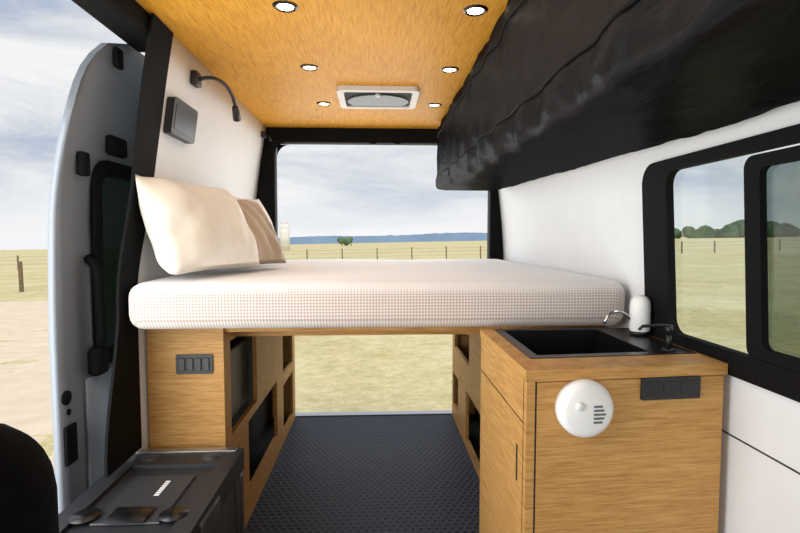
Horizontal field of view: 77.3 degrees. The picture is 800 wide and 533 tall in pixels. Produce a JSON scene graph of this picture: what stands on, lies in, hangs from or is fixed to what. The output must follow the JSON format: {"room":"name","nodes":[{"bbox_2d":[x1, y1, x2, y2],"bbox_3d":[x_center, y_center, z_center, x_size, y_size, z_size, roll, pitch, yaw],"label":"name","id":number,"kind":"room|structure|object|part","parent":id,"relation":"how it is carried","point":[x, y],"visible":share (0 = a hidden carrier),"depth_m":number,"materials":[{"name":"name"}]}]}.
{"room":"camper van interior","nodes":[
{"label":"camper van interior","id":0,"kind":"room"},
{"bbox_2d":[135,35,265,453],"bbox_3d":[-0.897,0.098,2.494,0.135,1.910,1.635,0,3,-3],"label":"wall","id":1,"kind":"structure","parent":0,"point":[225,153],"depth_m":2.16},
{"bbox_2d":[48,43,144,513],"bbox_3d":[-0.994,0.298,2.120,0.141,2.155,1.275,0,3,-3],"label":"sliding door","id":2,"kind":"structure","parent":1,"relation":"in","point":[92,169],"depth_m":1.60,"materials":[{"name":"silver paint"}]},
{"bbox_2d":[72,0,150,51],"bbox_3d":[-0.784,-0.694,0.038,0.111,0.100,3.430,0,3,-3],"label":"trim","id":3,"kind":"structure","parent":1,"relation":"attached to","point":[128,20],"depth_m":1.50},
{"bbox_2d":[104,13,173,477],"bbox_3d":[-0.838,-0.089,1.621,0.114,1.430,0.320,0,3,-3],"label":"trim","id":4,"kind":"structure","parent":1,"relation":"attached to","point":[123,435],"depth_m":1.63,"materials":[{"name":"black plastic"}]},
{"bbox_2d":[163,97,197,143],"bbox_3d":[-0.834,-0.553,1.909,0.047,0.130,0.230,0,3,-3],"label":"display","id":5,"kind":"object","parent":1,"relation":"attached to","point":[180,122],"visible":1,"depth_m":1.86,"materials":[{"name":"black plastic"}]},
{"bbox_2d":[190,70,240,121],"bbox_3d":[-0.760,-0.713,2.118,0.074,0.132,0.340,1,3,14],"label":"wall lamp","id":6,"kind":"object","parent":1,"relation":"attached to","point":[196,79],"visible":1,"depth_m":2.03,"materials":[{"name":"black plastic"}]},
{"bbox_2d":[261,131,270,140],"bbox_3d":[-0.844,-0.822,3.162,0.060,0.061,0.040,0,3,-3],"label":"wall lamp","id":7,"kind":"object","parent":1,"relation":"attached to","point":[264,134],"visible":1,"depth_m":3.14,"materials":[{"name":"black plastic"}]},
{"bbox_2d":[136,0,507,128],"bbox_3d":[-0.025,-0.775,0.826,1.476,0.030,4.940,0,3,-3],"label":"ceiling","id":8,"kind":"structure","parent":0,"point":[259,50],"depth_m":1.89,"materials":[{"name":"brown wood"}]},
{"bbox_2d":[272,0,298,12],"bbox_3d":[-0.353,-0.799,1.541,0.080,0.006,0.080,0,3,-3],"label":"recessed light","id":9,"kind":"object","parent":8,"relation":"in","point":[284,6],"visible":1,"depth_m":1.54,"materials":[{"name":"beige plastic"}]},
{"bbox_2d":[300,64,318,70],"bbox_3d":[-0.379,-0.831,2.095,0.080,0.006,0.080,0,3,-3],"label":"recessed light","id":10,"kind":"object","parent":8,"relation":"in","point":[307,67],"visible":1,"depth_m":2.09,"materials":[{"name":"beige plastic"}]},
{"bbox_2d":[317,101,330,105],"bbox_3d":[-0.405,-0.865,2.663,0.080,0.006,0.080,0,3,-3],"label":"recessed light","id":11,"kind":"object","parent":8,"relation":"in","point":[322,103],"visible":1,"depth_m":2.65,"materials":[{"name":"beige plastic"}]},
{"bbox_2d":[337,85,419,108],"bbox_3d":[-0.110,-0.845,2.522,0.395,0.030,0.340,0,3,-3],"label":"fan","id":12,"kind":"object","parent":8,"relation":"attached to","point":[349,96],"visible":1,"depth_m":2.48,"materials":[{"name":"white plastic"}]},
{"bbox_2d":[427,103,441,106],"bbox_3d":[0.185,-0.867,2.690,0.080,0.006,0.080,0,3,-3],"label":"recessed light","id":13,"kind":"object","parent":8,"relation":"in","point":[429,104],"visible":1,"depth_m":2.68,"materials":[{"name":"beige plastic"}]},
{"bbox_2d":[440,66,458,72],"bbox_3d":[0.211,-0.833,2.122,0.080,0.006,0.080,0,3,-3],"label":"recessed light","id":14,"kind":"object","parent":8,"relation":"in","point":[449,69],"visible":1,"depth_m":2.12,"materials":[{"name":"beige plastic"}]},
{"bbox_2d":[463,4,487,16],"bbox_3d":[0.236,-0.800,1.568,0.080,0.006,0.080,0,3,-3],"label":"recessed light","id":15,"kind":"object","parent":8,"relation":"in","point":[475,10],"visible":1,"depth_m":1.56,"materials":[{"name":"beige plastic"}]},
{"bbox_2d":[435,0,799,190],"bbox_3d":[0.526,-0.542,1.165,0.459,0.467,4.149,0,3,-3],"label":"hanging bag","id":16,"kind":"object","parent":8,"relation":"hanging from","point":[556,86],"visible":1,"depth_m":0.98,"materials":[{"name":"black fabric"}]},
{"bbox_2d":[245,414,479,532],"bbox_3d":[-0.031,1.166,0.955,1.880,0.040,4.970,0,3,-3],"label":"floor","id":17,"kind":"structure","parent":0,"point":[369,473],"depth_m":2.47,"materials":[{"name":"rubber"}]},
{"bbox_2d":[0,423,58,532],"bbox_3d":[-0.422,0.655,0.186,0.500,1.066,0.532,0,3,-3],"label":"passenger seat","id":18,"kind":"object","parent":17,"relation":"on","point":[28,485],"visible":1,"depth_m":0.35,"materials":[{"name":"fabric"}]},
{"bbox_2d":[58,447,244,532],"bbox_3d":[-0.715,0.885,1.406,0.396,0.464,0.779,0,3,-3],"label":"cooler","id":19,"kind":"object","parent":17,"relation":"on","point":[174,490],"visible":0.97,"depth_m":1.46,"materials":[{"name":"grey plastic"}]},
{"bbox_2d":[146,329,294,529],"bbox_3d":[-0.793,0.601,2.536,0.266,0.896,1.521,0,3,-3],"label":"base cabinet","id":20,"kind":"object","parent":17,"relation":"on","point":[208,388],"visible":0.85,"depth_m":1.79,"materials":[{"name":"brown wood"}]},
{"bbox_3d":[-0.727,0.345,1.766,0.128,0.070,0.011,0,3,-3],"label":"switch panel","id":21,"kind":"part","parent":20,"relation":"part of","materials":[{"name":"black plastic"}]},
{"bbox_2d":[452,334,480,479],"bbox_3d":[0.559,0.623,2.514,0.338,0.856,1.690,0,3,-3],"label":"base cabinet","id":22,"kind":"object","parent":17,"relation":"on","point":[466,350],"visible":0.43,"depth_m":2.92,"materials":[{"name":"brown wood"}]},
{"bbox_2d":[225,325,604,335],"bbox_3d":[-0.102,0.192,2.564,1.656,0.084,1.500,0,3,-3],"label":"platform","id":23,"kind":"object","parent":22,"relation":"on","point":[474,329],"visible":0.11,"depth_m":1.85,"materials":[{"name":"brown wood"}]},
{"bbox_2d":[128,259,624,328],"bbox_3d":[-0.096,0.076,2.459,1.633,0.158,1.705,0,3,-3],"label":"mattress","id":24,"kind":"object","parent":23,"relation":"on","point":[315,293],"visible":0.95,"depth_m":1.63,"materials":[{"name":"white fabric"}]},
{"bbox_2d":[135,174,259,274],"bbox_3d":[-0.729,-0.150,1.847,0.256,0.325,0.520,1,4,15],"label":"pillow","id":25,"kind":"object","parent":24,"relation":"on","point":[189,228],"visible":1,"depth_m":1.67,"materials":[{"name":"beige fabric"}]},
{"bbox_2d":[210,199,285,269],"bbox_3d":[-0.694,-0.146,2.096,0.247,0.288,0.503,1,4,20],"label":"pillow","id":26,"kind":"object","parent":24,"relation":"on","point":[269,247],"visible":0.3,"depth_m":2.14,"materials":[{"name":"beige fabric"}]},
{"bbox_2d":[235,197,278,239],"bbox_3d":[-0.739,-0.179,2.382,0.210,0.321,0.500,1,3,13],"label":"pillow","id":27,"kind":"object","parent":24,"relation":"on","point":[255,200],"visible":0.06,"depth_m":2.50,"materials":[{"name":"beige fabric"}]},
{"bbox_2d":[479,295,727,532],"bbox_3d":[0.521,0.606,1.394,0.498,1.022,0.529,0,3,-3],"label":"base cabinet","id":28,"kind":"object","parent":17,"relation":"on","point":[583,430],"visible":1,"depth_m":1.18,"materials":[{"name":"brown wood"}]},
{"bbox_2d":[493,295,696,358],"bbox_3d":[0.539,0.257,1.440,0.453,0.330,0.393,0,3,-3],"label":"sink","id":29,"kind":"object","parent":28,"relation":"in","point":[635,341],"depth_m":1.50,"materials":[{"name":"black plastic"}]},
{"bbox_2d":[640,375,700,400],"bbox_3d":[0.635,0.285,1.173,0.149,0.053,0.018,0,3,-3],"label":"outlet plate","id":30,"kind":"object","parent":28,"relation":"attached to","point":[652,387],"depth_m":1.17,"materials":[{"name":"black plastic"}]},
{"bbox_2d":[498,101,799,532],"bbox_3d":[0.787,0.191,0.920,0.165,1.910,4.940,0,3,-3],"label":"wall","id":31,"kind":"structure","parent":0,"point":[587,220],"depth_m":1.59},
{"bbox_2d":[295,410,451,416],"bbox_3d":[-0.123,0.998,3.400,1.500,0.006,0.065,0,3,-3],"label":"sill","id":32,"kind":"structure","parent":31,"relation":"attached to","point":[432,411],"depth_m":3.39,"materials":[{"name":"metal"}]},
{"bbox_2d":[256,127,502,259],"bbox_3d":[-0.139,0.031,3.370,1.800,1.940,0.090,0,3,-3],"label":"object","id":33,"kind":"object","parent":31,"relation":"attached to","point":[267,181],"visible":0.21,"depth_m":3.27,"materials":[{"name":"black plastic"}]},
{"bbox_2d":[370,143,399,145],"bbox_3d":[-0.098,-0.804,3.291,0.200,0.012,0.032,0,3,-3],"label":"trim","id":34,"kind":"structure","parent":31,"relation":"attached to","point":[395,144],"depth_m":3.28,"materials":[{"name":"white plastic"}]},
{"bbox_2d":[642,124,799,402],"bbox_3d":[0.793,0.003,0.905,0.056,0.544,1.292,0,3,-3],"label":"window","id":35,"kind":"structure","parent":31,"relation":"in","point":[766,368],"depth_m":1.12,"materials":[{"name":"black plastic"}]},
{"bbox_2d":[722,429,799,474],"bbox_3d":[0.847,0.471,0.102,0.002,0.004,3.170,0,3,-3],"label":"trim","id":36,"kind":"structure","parent":31,"relation":"attached to","point":[731,435],"depth_m":1.10,"materials":[{"name":"grey plastic"}]},
{"label":"outside","id":37,"kind":"structure","parent":0,"visible":0},
{"bbox_2d":[0,219,799,473],"bbox_3d":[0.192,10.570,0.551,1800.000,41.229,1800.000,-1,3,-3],"label":"landscape","id":38,"kind":"structure","parent":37,"point":[334,373],"depth_m":10.21,"materials":[{"name":"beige plant"}]}
]}

